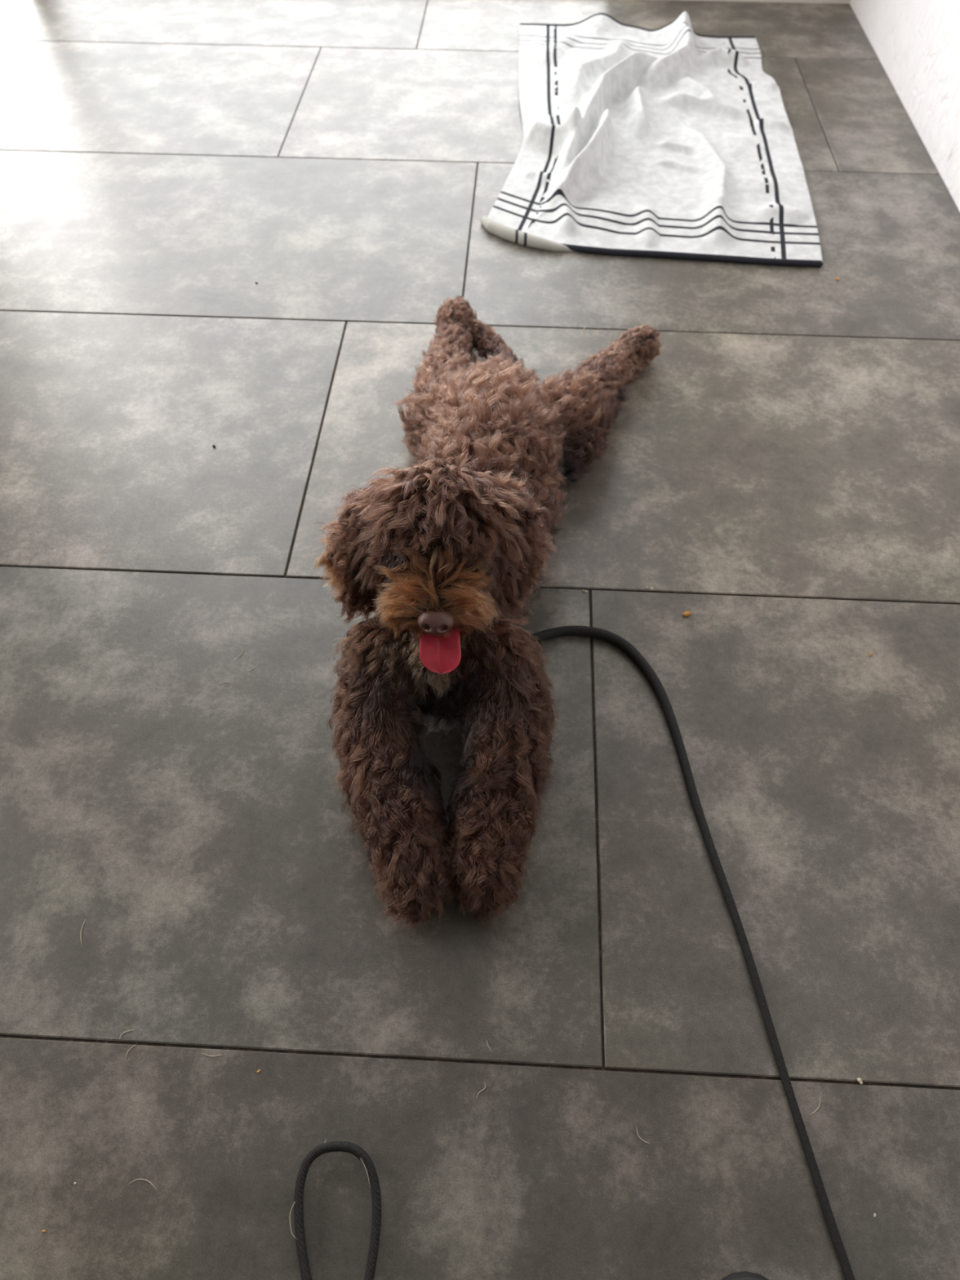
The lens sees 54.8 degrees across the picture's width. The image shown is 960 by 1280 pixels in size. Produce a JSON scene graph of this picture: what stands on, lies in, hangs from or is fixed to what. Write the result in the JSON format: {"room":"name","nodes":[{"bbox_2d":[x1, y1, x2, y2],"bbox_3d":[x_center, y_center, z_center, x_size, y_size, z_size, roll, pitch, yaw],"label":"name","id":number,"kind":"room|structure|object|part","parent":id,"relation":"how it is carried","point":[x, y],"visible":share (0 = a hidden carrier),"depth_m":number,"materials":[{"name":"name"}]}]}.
{"room":"living room","nodes":[
{"label":"living room","id":0,"kind":"room"},
{"bbox_2d":[0,0,959,1279],"bbox_3d":[-0.826,0.527,0.493,3.564,0.002,5.490,2,52,2],"label":"floor","id":1,"kind":"structure","parent":0,"point":[784,474],"depth_m":0.87,"materials":[{"name":"tile"}]},
{"bbox_2d":[128,1178,155,1188],"bbox_3d":[-0.225,0.364,0.620,0.020,0.001,0.005,7,52,5],"label":"dog hair","id":2,"kind":"object","parent":1,"relation":"on","point":[137,1179],"visible":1,"depth_m":0.62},
{"bbox_2d":[313,294,663,933],"bbox_3d":[-0.003,-0.158,0.882,0.280,0.222,0.791,11,53,8],"label":"puppy","id":3,"kind":"object","parent":1,"relation":"on","point":[455,544],"visible":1,"depth_m":0.76},
{"bbox_2d":[293,625,854,1279],"bbox_3d":[0.051,0.358,0.591,0.384,0.055,0.948,-8,53,-6],"label":"leash","id":4,"kind":"object","parent":1,"relation":"on","point":[618,641],"visible":0.85,"depth_m":0.66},
{"bbox_3d":[0.106,0.347,0.600,0.402,0.054,0.944,2,52,2],"label":"cord","id":5,"kind":"part","parent":4,"relation":"part of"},
{"bbox_2d":[480,11,822,266],"bbox_3d":[0.276,-0.907,1.561,0.515,0.083,0.876,2,52,2],"label":"towel","id":6,"kind":"object","parent":1,"relation":"on","point":[672,140],"visible":1,"depth_m":1.50,"materials":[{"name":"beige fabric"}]},
{"bbox_2d":[682,611,691,617],"bbox_3d":[0.206,-0.026,0.923,0.009,0.003,0.005,-23,55,-17],"label":"crumb","id":7,"kind":"object","parent":1,"relation":"on","point":[686,613],"visible":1,"depth_m":0.92,"materials":[{"name":"orange food"}]},
{"bbox_2d":[720,1271,768,1279],"bbox_3d":[0.159,0.487,0.466,0.090,0.094,0.285,2,52,2],"label":"shoe","id":8,"kind":"object","parent":1,"relation":"on","point":[745,1275],"visible":1,"depth_m":0.57,"materials":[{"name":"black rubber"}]},
{"bbox_2d":[857,1078,862,1084],"bbox_3d":[0.271,0.314,0.659,0.004,0.002,0.004,2,52,2],"label":"crumb","id":9,"kind":"object","parent":1,"relation":"on","point":[859,1080],"visible":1,"depth_m":0.66,"materials":[{"name":"beige food"}]},
{"bbox_2d":[680,0,850,4],"bbox_3d":[-0.756,-2.217,1.045,3.084,2.502,0.120,2,52,2],"label":"wall","id":10,"kind":"structure","parent":0,"point":[840,2],"depth_m":1.95,"materials":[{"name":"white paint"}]},
{"bbox_2d":[849,0,959,213],"bbox_3d":[0.719,-0.224,-0.502,0.120,2.502,5.010,2,52,2],"label":"wall","id":11,"kind":"structure","parent":0,"point":[916,43],"depth_m":1.56,"materials":[{"name":"white paint"}]}
]}

